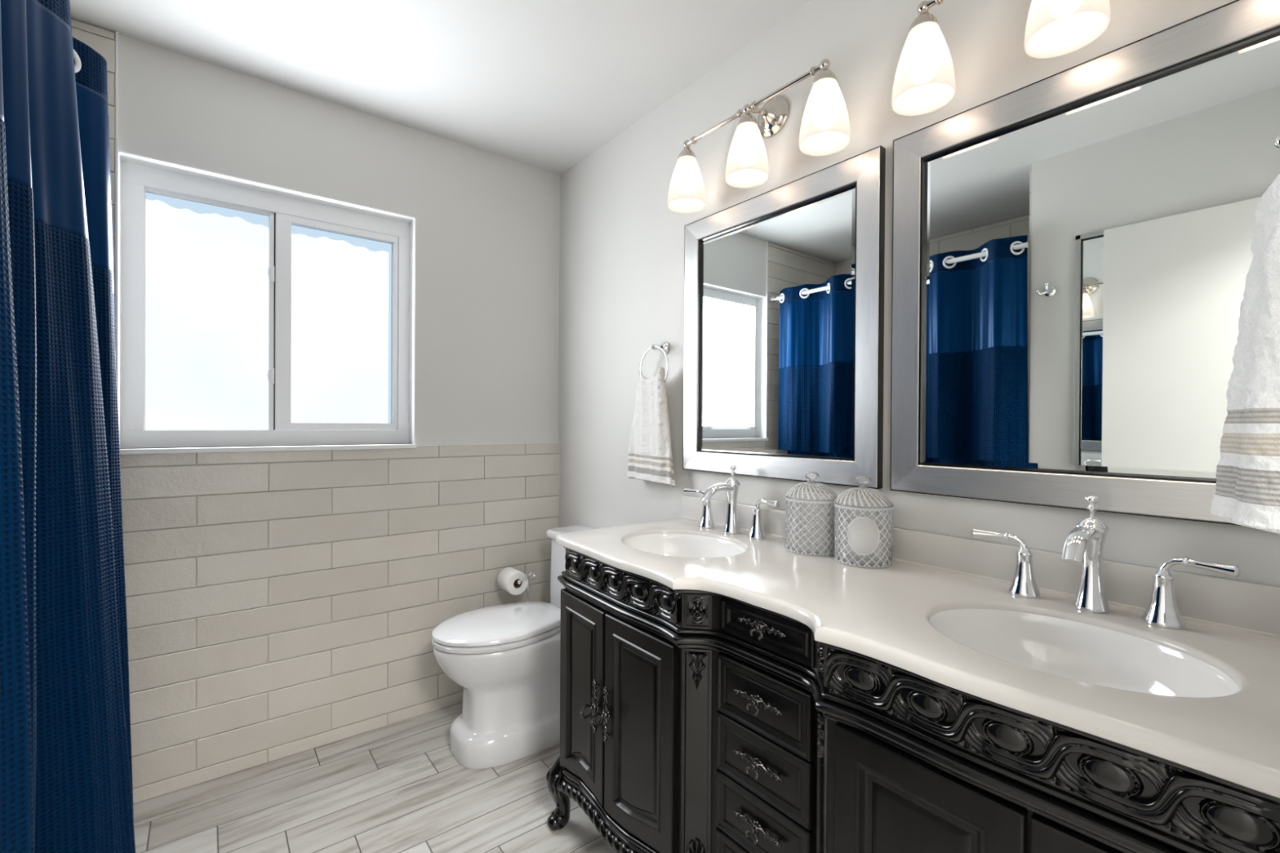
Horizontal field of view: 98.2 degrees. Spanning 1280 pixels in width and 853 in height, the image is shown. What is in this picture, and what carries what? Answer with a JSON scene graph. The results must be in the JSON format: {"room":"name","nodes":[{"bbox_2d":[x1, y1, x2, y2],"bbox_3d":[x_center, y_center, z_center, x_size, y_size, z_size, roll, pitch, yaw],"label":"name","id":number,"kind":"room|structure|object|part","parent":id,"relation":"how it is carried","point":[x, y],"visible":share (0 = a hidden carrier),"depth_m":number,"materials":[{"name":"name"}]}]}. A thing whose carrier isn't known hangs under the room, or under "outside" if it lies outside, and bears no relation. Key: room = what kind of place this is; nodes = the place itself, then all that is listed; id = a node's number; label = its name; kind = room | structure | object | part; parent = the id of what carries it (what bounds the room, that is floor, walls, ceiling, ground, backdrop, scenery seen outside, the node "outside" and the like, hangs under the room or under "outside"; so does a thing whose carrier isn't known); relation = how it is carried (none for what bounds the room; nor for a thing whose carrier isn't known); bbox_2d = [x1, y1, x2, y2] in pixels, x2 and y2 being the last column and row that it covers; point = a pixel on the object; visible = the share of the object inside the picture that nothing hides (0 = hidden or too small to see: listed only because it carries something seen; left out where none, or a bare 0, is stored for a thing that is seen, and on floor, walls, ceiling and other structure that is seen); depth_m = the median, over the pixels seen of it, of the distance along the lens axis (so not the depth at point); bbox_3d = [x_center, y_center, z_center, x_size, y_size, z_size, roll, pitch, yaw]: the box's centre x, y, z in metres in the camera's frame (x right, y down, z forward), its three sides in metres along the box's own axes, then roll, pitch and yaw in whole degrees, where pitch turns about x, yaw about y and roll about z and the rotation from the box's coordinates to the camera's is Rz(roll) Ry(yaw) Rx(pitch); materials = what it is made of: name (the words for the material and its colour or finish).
{"room":"bathroom","nodes":[
{"label":"bathroom","id":0,"kind":"room"},
{"bbox_2d":[118,34,559,448],"bbox_3d":[-1.441,-0.013,2.029,2.535,2.474,0.120,0,0,-38],"label":"wall","id":1,"kind":"structure","parent":0,"point":[488,224],"depth_m":2.38,"materials":[{"name":"paint"}]},
{"bbox_2d":[71,18,115,319],"bbox_3d":[-1.986,-0.012,1.517,0.802,2.468,0.008,0,0,-38],"label":"wall tile","id":2,"kind":"structure","parent":1,"relation":"attached to","point":[102,41],"depth_m":1.75,"materials":[{"name":"tile"}]},
{"bbox_2d":[110,32,115,304],"bbox_3d":[-1.989,-0.013,1.523,0.808,2.473,0.003,0,0,-38],"label":"trim","id":3,"kind":"structure","parent":1,"relation":"attached to","point":[114,33],"depth_m":1.76,"materials":[{"name":"grey tile"}]},
{"bbox_2d":[115,31,119,404],"bbox_3d":[-1.664,-0.585,1.765,0.006,1.330,0.012,0,0,-38],"label":"trim","id":4,"kind":"structure","parent":1,"relation":"attached to","point":[117,33],"depth_m":1.76,"materials":[{"name":"white"}]},
{"bbox_2d":[118,150,416,454],"bbox_3d":[-1.346,-0.396,2.095,0.927,0.972,0.162,0,0,-38],"label":"window","id":5,"kind":"structure","parent":1,"relation":"in","point":[233,331],"depth_m":2.07,"materials":[{"name":"white plastic"}]},
{"bbox_3d":[-1.330,0.081,2.074,0.927,0.018,0.102,0,0,-38],"label":"sill","id":6,"kind":"part","parent":5,"relation":"part of","materials":[{"name":"white"}]},
{"bbox_3d":[-1.218,-0.400,2.250,0.438,0.824,0.036,0,0,-38],"label":"sash","id":7,"kind":"part","parent":5,"relation":"part of","materials":[{"name":"white plastic"}]},
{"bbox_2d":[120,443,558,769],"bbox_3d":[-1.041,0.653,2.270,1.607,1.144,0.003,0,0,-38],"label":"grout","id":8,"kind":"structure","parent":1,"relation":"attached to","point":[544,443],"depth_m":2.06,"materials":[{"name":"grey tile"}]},
{"bbox_2d":[120,443,559,804],"bbox_3d":[-1.037,0.653,2.266,1.601,1.141,0.008,0,0,-38],"label":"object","id":9,"kind":"structure","parent":1,"relation":"attached to","point":[234,735],"depth_m":2.08,"materials":[{"name":"tile"}]},
{"bbox_2d":[416,442,559,446],"bbox_3d":[-1.035,0.081,2.263,1.607,0.003,0.012,0,0,-38],"label":"trim","id":10,"kind":"structure","parent":1,"relation":"attached to","point":[550,442],"depth_m":2.51,"materials":[{"name":"white"}]},
{"bbox_3d":[-1.227,-0.853,1.153,0.040,0.040,1.488,0,0,-38],"label":"curtain rod","id":11,"kind":"object","parent":1,"relation":"attached to","visible":0},
{"bbox_2d":[0,0,135,852],"bbox_3d":[-1.169,0.139,1.157,0.229,2.091,1.434,0,0,-38],"label":"shower curtain","id":12,"kind":"object","parent":11,"relation":"hanging from","point":[66,764],"visible":1,"depth_m":1.06,"materials":[{"name":"blue fabric"}]},
{"bbox_2d":[133,702,616,852],"bbox_3d":[-0.188,1.269,0.520,2.655,0.060,4.060,0,0,-38],"label":"floor","id":13,"kind":"structure","parent":0,"point":[483,833],"depth_m":1.79,"materials":[{"name":"grey tile"}]},
{"bbox_2d":[431,525,593,768],"bbox_3d":[-0.456,0.844,2.223,0.730,0.770,0.378,0,0,-38],"label":"toilet","id":14,"kind":"object","parent":13,"relation":"on","point":[504,658],"visible":0.7,"depth_m":2.05,"materials":[{"name":"white ceramic"}]},
{"bbox_3d":[-0.545,0.788,2.153,0.503,0.021,0.376,0,0,-38],"label":"seat","id":15,"kind":"part","parent":14,"relation":"part of","materials":[{"name":"white plastic"}]},
{"bbox_3d":[-0.540,0.758,2.156,0.516,0.032,0.378,0,0,-38],"label":"lid","id":16,"kind":"part","parent":14,"relation":"part of","materials":[{"name":"white ceramic"}]},
{"bbox_3d":[-0.458,1.016,2.223,0.719,0.426,0.371,0,0,-38],"label":"bowl","id":17,"kind":"part","parent":14,"relation":"part of","materials":[{"name":"white ceramic"}]},
{"bbox_3d":[-0.243,0.712,2.389,0.178,0.435,0.338,0,0,-38],"label":"tank","id":18,"kind":"part","parent":14,"relation":"part of","materials":[{"name":"white ceramic"}]},
{"bbox_3d":[-0.240,0.477,2.388,0.187,0.035,0.368,0,0,-38],"label":"tank lid","id":19,"kind":"part","parent":14,"relation":"part of","materials":[{"name":"white ceramic"}]},
{"bbox_2d":[515,572,535,601],"bbox_3d":[-0.524,0.938,2.495,0.140,0.578,0.159,0,0,-38],"label":"toilet paper stand","id":20,"kind":"object","parent":13,"relation":"on","point":[518,582],"visible":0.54,"depth_m":2.46,"materials":[{"name":"silver metal"}]},
{"bbox_2d":[497,567,528,595],"bbox_3d":[-0.564,0.684,2.457,0.101,0.101,0.105,0,0,-38],"label":"toilet paper roll","id":21,"kind":"object","parent":20,"relation":"on","point":[506,579],"visible":0.97,"depth_m":2.42,"materials":[{"name":"white paper"}]},
{"bbox_2d":[546,546,1279,852],"bbox_3d":[0.392,0.800,1.239,0.611,0.878,1.585,0,0,-38],"label":"bathroom vanity","id":22,"kind":"object","parent":13,"relation":"on","point":[691,721],"visible":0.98,"depth_m":1.04,"materials":[{"name":"black paint"}]},
{"bbox_3d":[-0.165,0.760,1.575,0.021,0.536,0.253,0,0,-35],"label":"door","id":23,"kind":"part","parent":22,"relation":"part of","materials":[{"name":"black paint"}]},
{"bbox_3d":[-0.133,0.745,1.466,0.061,0.146,0.031,0,0,-38],"label":"handle","id":24,"kind":"part","parent":22,"relation":"part of","materials":[{"name":"grey metal"}]},
{"bbox_3d":[0.216,1.063,1.105,0.093,0.099,1.524,0,0,-38],"label":"rope moulding","id":25,"kind":"part","parent":22,"relation":"part of","materials":[{"name":"black paint"}]},
{"bbox_3d":[-0.103,0.745,1.425,0.061,0.146,0.031,0,0,-38],"label":"handle","id":26,"kind":"part","parent":22,"relation":"part of","materials":[{"name":"grey metal"}]},
{"bbox_3d":[0.403,1.027,1.250,0.546,0.098,1.521,0,0,-38],"label":"moulding","id":27,"kind":"part","parent":22,"relation":"part of","materials":[{"name":"black paint"}]},
{"bbox_3d":[-0.005,0.753,1.358,0.022,0.518,0.272,0,0,-38],"label":"door","id":28,"kind":"part","parent":22,"relation":"part of","materials":[{"name":"black paint"}]},
{"bbox_3d":[0.245,0.935,1.125,0.018,0.112,0.238,0,0,-38],"label":"drawer","id":29,"kind":"part","parent":22,"relation":"part of","materials":[{"name":"black paint"}]},
{"bbox_3d":[0.231,0.811,1.114,0.030,0.033,0.123,0,0,-38],"label":"handle","id":30,"kind":"part","parent":22,"relation":"part of","materials":[{"name":"grey metal"}]},
{"bbox_3d":[0.232,0.683,1.113,0.030,0.033,0.123,0,0,-38],"label":"handle","id":31,"kind":"part","parent":22,"relation":"part of","materials":[{"name":"grey metal"}]},
{"bbox_3d":[0.233,0.556,1.113,0.030,0.033,0.123,0,0,-38],"label":"handle","id":32,"kind":"part","parent":22,"relation":"part of","materials":[{"name":"grey metal"}]},
{"bbox_3d":[0.242,0.408,1.118,0.030,0.033,0.123,0,0,-38],"label":"handle","id":33,"kind":"part","parent":22,"relation":"part of","materials":[{"name":"grey metal"}]},
{"bbox_3d":[0.245,0.813,1.125,0.018,0.122,0.238,0,0,-38],"label":"drawer","id":34,"kind":"part","parent":22,"relation":"part of","materials":[{"name":"black paint"}]},
{"bbox_3d":[0.246,0.686,1.124,0.018,0.122,0.238,0,0,-38],"label":"drawer","id":35,"kind":"part","parent":22,"relation":"part of","materials":[{"name":"black paint"}]},
{"bbox_3d":[0.247,0.558,1.124,0.018,0.122,0.238,0,0,-38],"label":"drawer","id":36,"kind":"part","parent":22,"relation":"part of","materials":[{"name":"black paint"}]},
{"bbox_3d":[0.251,0.410,1.125,0.010,0.076,0.238,0,0,-38],"label":"drawer","id":37,"kind":"part","parent":22,"relation":"part of","materials":[{"name":"black paint"}]},
{"bbox_2d":[555,494,1279,798],"bbox_3d":[0.410,0.308,1.248,0.577,0.105,1.548,0,0,-38],"label":"countertop","id":38,"kind":"structure","parent":22,"relation":"on","point":[883,614],"depth_m":0.96,"materials":[{"name":"stone"}]},
{"bbox_2d":[623,533,746,557],"bbox_3d":[0.122,0.416,1.589,0.340,0.150,0.413,0,0,-38],"label":"sink","id":39,"kind":"object","parent":38,"relation":"in","point":[684,545],"visible":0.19,"depth_m":1.74,"materials":[{"name":"white ceramic"}]},
{"bbox_2d":[683,465,780,539],"bbox_3d":[0.246,0.226,1.706,0.158,0.210,0.392,0,0,-38],"label":"faucet","id":40,"kind":"object","parent":38,"relation":"on","point":[731,486],"visible":1,"depth_m":1.71,"materials":[{"name":"silver metal"}]},
{"bbox_3d":[0.200,0.269,1.844,0.055,0.122,0.118,0,0,-38],"label":"handle","id":41,"kind":"part","parent":40,"relation":"part of","materials":[{"name":"silver metal"}]},
{"bbox_3d":[0.249,0.245,1.702,0.158,0.171,0.055,0,0,-38],"label":"spout","id":42,"kind":"part","parent":40,"relation":"part of","materials":[{"name":"silver metal"}]},
{"bbox_3d":[0.290,0.143,1.733,0.023,0.045,0.023,0,0,-38],"label":"lift knob","id":43,"kind":"part","parent":40,"relation":"part of","materials":[{"name":"silver metal"}]},
{"bbox_3d":[0.368,0.271,1.629,0.055,0.122,0.118,0,0,-38],"label":"handle","id":44,"kind":"part","parent":40,"relation":"part of","materials":[{"name":"silver metal"}]},
{"bbox_2d":[785,471,837,555],"bbox_3d":[0.461,0.227,1.491,0.137,0.211,0.137,0,0,-38],"label":"canister","id":45,"kind":"object","parent":38,"relation":"on","point":[812,549],"visible":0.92,"depth_m":1.47,"materials":[{"name":"grey ceramic"}]},
{"bbox_3d":[0.461,0.171,1.490,0.137,0.040,0.137,0,0,-38],"label":"lid","id":46,"kind":"part","parent":45,"relation":"part of","materials":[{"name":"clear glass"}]},
{"bbox_3d":[0.462,0.137,1.490,0.037,0.030,0.037,0,0,-38],"label":"knob","id":47,"kind":"part","parent":45,"relation":"part of","materials":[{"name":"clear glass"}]},
{"bbox_2d":[834,475,893,568],"bbox_3d":[0.553,0.228,1.373,0.137,0.211,0.137,0,0,-38],"label":"canister","id":48,"kind":"object","parent":38,"relation":"on","point":[863,534],"visible":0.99,"depth_m":1.34,"materials":[{"name":"grey ceramic"}]},
{"bbox_2d":[844,543,857,555],"bbox_3d":[0.529,0.304,1.376,0.036,0.032,0.037,0,0,-38],"label":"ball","id":49,"kind":"object","parent":48,"relation":"in","point":[852,553],"visible":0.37,"depth_m":1.37,"materials":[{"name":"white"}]},
{"bbox_3d":[0.553,0.138,1.373,0.037,0.030,0.037,0,0,-38],"label":"knob","id":50,"kind":"part","parent":48,"relation":"part of","materials":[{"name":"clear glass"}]},
{"bbox_3d":[0.553,0.172,1.373,0.137,0.040,0.137,0,0,-38],"label":"lid","id":51,"kind":"part","parent":48,"relation":"part of","materials":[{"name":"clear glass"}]},
{"bbox_2d":[869,545,881,558],"bbox_3d":[0.575,0.305,1.350,0.036,0.032,0.037,0,0,-38],"label":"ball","id":52,"kind":"object","parent":48,"relation":"in","point":[873,554],"visible":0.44,"depth_m":1.34,"materials":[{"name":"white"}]},
{"bbox_2d":[928,608,1239,697],"bbox_3d":[0.668,0.422,0.881,0.340,0.150,0.413,0,0,-38],"label":"sink","id":53,"kind":"object","parent":38,"relation":"in","point":[1075,651],"visible":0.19,"depth_m":0.98,"materials":[{"name":"white ceramic"}]},
{"bbox_2d":[971,495,1240,629],"bbox_3d":[0.796,0.233,1.002,0.158,0.210,0.387,0,0,-38],"label":"faucet","id":54,"kind":"object","parent":38,"relation":"on","point":[1084,545],"visible":1,"depth_m":1.01,"materials":[{"name":"silver metal"}]},
{"bbox_3d":[0.752,0.276,1.138,0.055,0.122,0.118,0,0,-38],"label":"handle","id":55,"kind":"part","parent":54,"relation":"part of","materials":[{"name":"silver metal"}]},
{"bbox_3d":[0.799,0.252,0.998,0.158,0.171,0.055,0,0,-38],"label":"spout","id":56,"kind":"part","parent":54,"relation":"part of","materials":[{"name":"silver metal"}]},
{"bbox_3d":[0.840,0.150,1.029,0.023,0.045,0.023,0,0,-38],"label":"lift knob","id":57,"kind":"part","parent":54,"relation":"part of","materials":[{"name":"silver metal"}]},
{"bbox_3d":[0.917,0.278,0.927,0.055,0.122,0.118,0,0,-38],"label":"handle","id":58,"kind":"part","parent":54,"relation":"part of","materials":[{"name":"silver metal"}]},
{"bbox_3d":[0.412,0.758,0.825,0.022,0.518,0.272,0,0,-38],"label":"door","id":59,"kind":"part","parent":22,"relation":"part of","materials":[{"name":"black paint"}]},
{"bbox_3d":[0.585,0.769,0.620,0.021,0.536,0.253,0,0,-41],"label":"door","id":60,"kind":"part","parent":22,"relation":"part of","materials":[{"name":"black paint"}]},
{"bbox_2d":[69,0,812,175],"bbox_3d":[-0.126,-1.284,0.448,2.655,0.100,4.210,0,0,-38],"label":"ceiling","id":61,"kind":"structure","parent":0,"point":[544,85],"depth_m":1.83,"materials":[{"name":"paint"}]},
{"bbox_2d":[558,0,1279,586],"bbox_3d":[0.375,-0.001,1.862,0.120,2.474,2.620,0,0,-38],"label":"wall","id":62,"kind":"structure","parent":0,"point":[621,247],"depth_m":1.75,"materials":[{"name":"paint"}]},
{"bbox_2d":[557,443,559,527],"bbox_3d":[-0.406,0.655,2.758,0.004,1.144,0.010,0,0,-38],"label":"trim","id":63,"kind":"structure","parent":62,"relation":"attached to","point":[559,443],"depth_m":2.75,"materials":[{"name":"grey tile"}]},
{"bbox_2d":[627,367,675,487],"bbox_3d":[0.036,-0.001,2.105,0.053,0.436,0.275,0,0,-38],"label":"hand towel","id":64,"kind":"object","parent":62,"relation":"attached to","point":[650,451],"visible":0.99,"depth_m":2.07,"materials":[{"name":"fabric"}]},
{"bbox_2d":[640,341,669,382],"bbox_3d":[0.068,-0.230,2.099,0.072,0.189,0.167,0,0,-38],"label":"towel ring","id":65,"kind":"object","parent":62,"relation":"attached to","point":[664,348],"visible":0.88,"depth_m":2.10,"materials":[{"name":"silver metal"}]},
{"bbox_3d":[0.068,-0.299,2.099,0.072,0.051,0.051,0,0,-38],"label":"wall post","id":66,"kind":"part","parent":65,"relation":"part of","materials":[{"name":"silver metal"}]},
{"bbox_2d":[667,58,850,213],"bbox_3d":[0.340,-0.875,1.662,0.184,0.284,0.651,0,0,-38],"label":"vanity light","id":67,"kind":"object","parent":62,"relation":"attached to","point":[824,130],"visible":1,"depth_m":1.60,"materials":[{"name":"white glass"}]},
{"bbox_3d":[0.156,-0.815,1.851,0.127,0.158,0.127,0,0,-38],"label":"lamp shade","id":68,"kind":"part","parent":67,"relation":"part of","materials":[{"name":"white glass"}]},
{"bbox_3d":[0.317,-0.812,1.645,0.127,0.158,0.127,0,0,-38],"label":"lamp shade","id":69,"kind":"part","parent":67,"relation":"part of","materials":[{"name":"white glass"}]},
{"bbox_3d":[0.347,-0.946,1.667,0.100,0.042,0.028,0,0,-38],"label":"arm","id":70,"kind":"part","parent":67,"relation":"part of","materials":[{"name":"silver metal"}]},
{"bbox_3d":[0.479,-0.810,1.439,0.127,0.158,0.127,0,0,-38],"label":"lamp shade","id":71,"kind":"part","parent":67,"relation":"part of","materials":[{"name":"white glass"}]},
{"bbox_2d":[683,145,885,488],"bbox_3d":[0.395,-0.282,1.719,0.026,0.879,0.739,0,0,-38],"label":"wall mirror","id":72,"kind":"object","parent":62,"relation":"attached to","point":[784,357],"visible":1,"depth_m":1.64,"materials":[{"name":"metal"}]},
{"bbox_2d":[699,185,855,458],"bbox_3d":[0.399,-0.282,1.722,0.009,0.744,0.604,0,0,-38],"label":"mirror glass","id":73,"kind":"object","parent":72,"relation":"on","point":[777,283],"depth_m":1.68,"materials":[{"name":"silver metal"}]},
{"bbox_3d":[0.392,0.123,1.721,0.026,0.066,0.735,0,0,-38],"label":"frame rail","id":74,"kind":"part","parent":72,"relation":"part of","materials":[{"name":"metal"}]},
{"bbox_3d":[0.397,-0.687,1.717,0.026,0.066,0.735,0,0,-38],"label":"frame rail","id":75,"kind":"part","parent":72,"relation":"part of","materials":[{"name":"metal"}]},
{"bbox_2d":[891,0,955,115],"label":"vanity light","id":76,"kind":"object","parent":62,"relation":"attached to","point":[924,82],"depth_m":1.21,"materials":[{"name":"white glass"}]},
{"bbox_3d":[0.633,-0.809,1.241,0.127,0.158,0.127,0,0,-38],"label":"lamp shade","id":77,"kind":"part","parent":76,"relation":"part of","materials":[{"name":"white glass"}]},
{"bbox_2d":[680,494,1279,638],"bbox_3d":[0.628,0.296,1.419,0.023,0.081,1.540,0,0,-38],"label":"backsplash","id":78,"kind":"structure","parent":62,"relation":"attached to","point":[1240,605],"depth_m":1.12,"materials":[{"name":"stone"}]},
{"bbox_2d":[1024,0,1110,58],"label":"vanity light","id":79,"kind":"object","parent":62,"relation":"attached to","point":[1054,28],"depth_m":1.05,"materials":[{"name":"white glass"}]},
{"bbox_3d":[0.795,-0.806,1.034,0.127,0.158,0.127,0,0,-38],"label":"lamp shade","id":80,"kind":"part","parent":79,"relation":"part of","materials":[{"name":"white glass"}]},
{"bbox_2d":[889,0,1279,526],"bbox_3d":[0.870,-0.276,1.111,0.026,0.879,0.740,0,0,-38],"label":"wall mirror","id":81,"kind":"object","parent":62,"relation":"attached to","point":[1073,255],"visible":1,"depth_m":1.09,"materials":[{"name":"metal"}]},
{"bbox_3d":[0.867,0.129,1.113,0.026,0.066,0.736,0,0,-38],"label":"frame rail","id":82,"kind":"part","parent":81,"relation":"part of","materials":[{"name":"metal"}]},
{"bbox_3d":[0.872,-0.681,1.109,0.026,0.066,0.736,0,0,-38],"label":"frame rail","id":83,"kind":"part","parent":81,"relation":"part of","materials":[{"name":"metal"}]},
{"bbox_2d":[1210,173,1279,533],"bbox_3d":[0.587,-0.065,0.486,0.273,0.306,0.109,0,0,-38],"label":"hand towel","id":84,"kind":"object","parent":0,"point":[1247,493],"visible":1,"depth_m":0.45,"materials":[{"name":"fabric"}]},
{"bbox_3d":[0.499,0.008,0.233,1.690,2.474,0.120,0,0,-38],"label":"wall","id":85,"kind":"structure","parent":0,"visible":0},
{"bbox_2d":[1274,136,1279,148],"bbox_3d":[0.608,-0.187,0.460,0.167,0.189,0.108,0,0,-38],"label":"towel ring","id":86,"kind":"object","parent":85,"relation":"attached to","point":[1277,143],"visible":1,"depth_m":0.50,"materials":[{"name":"silver metal"}]}
]}

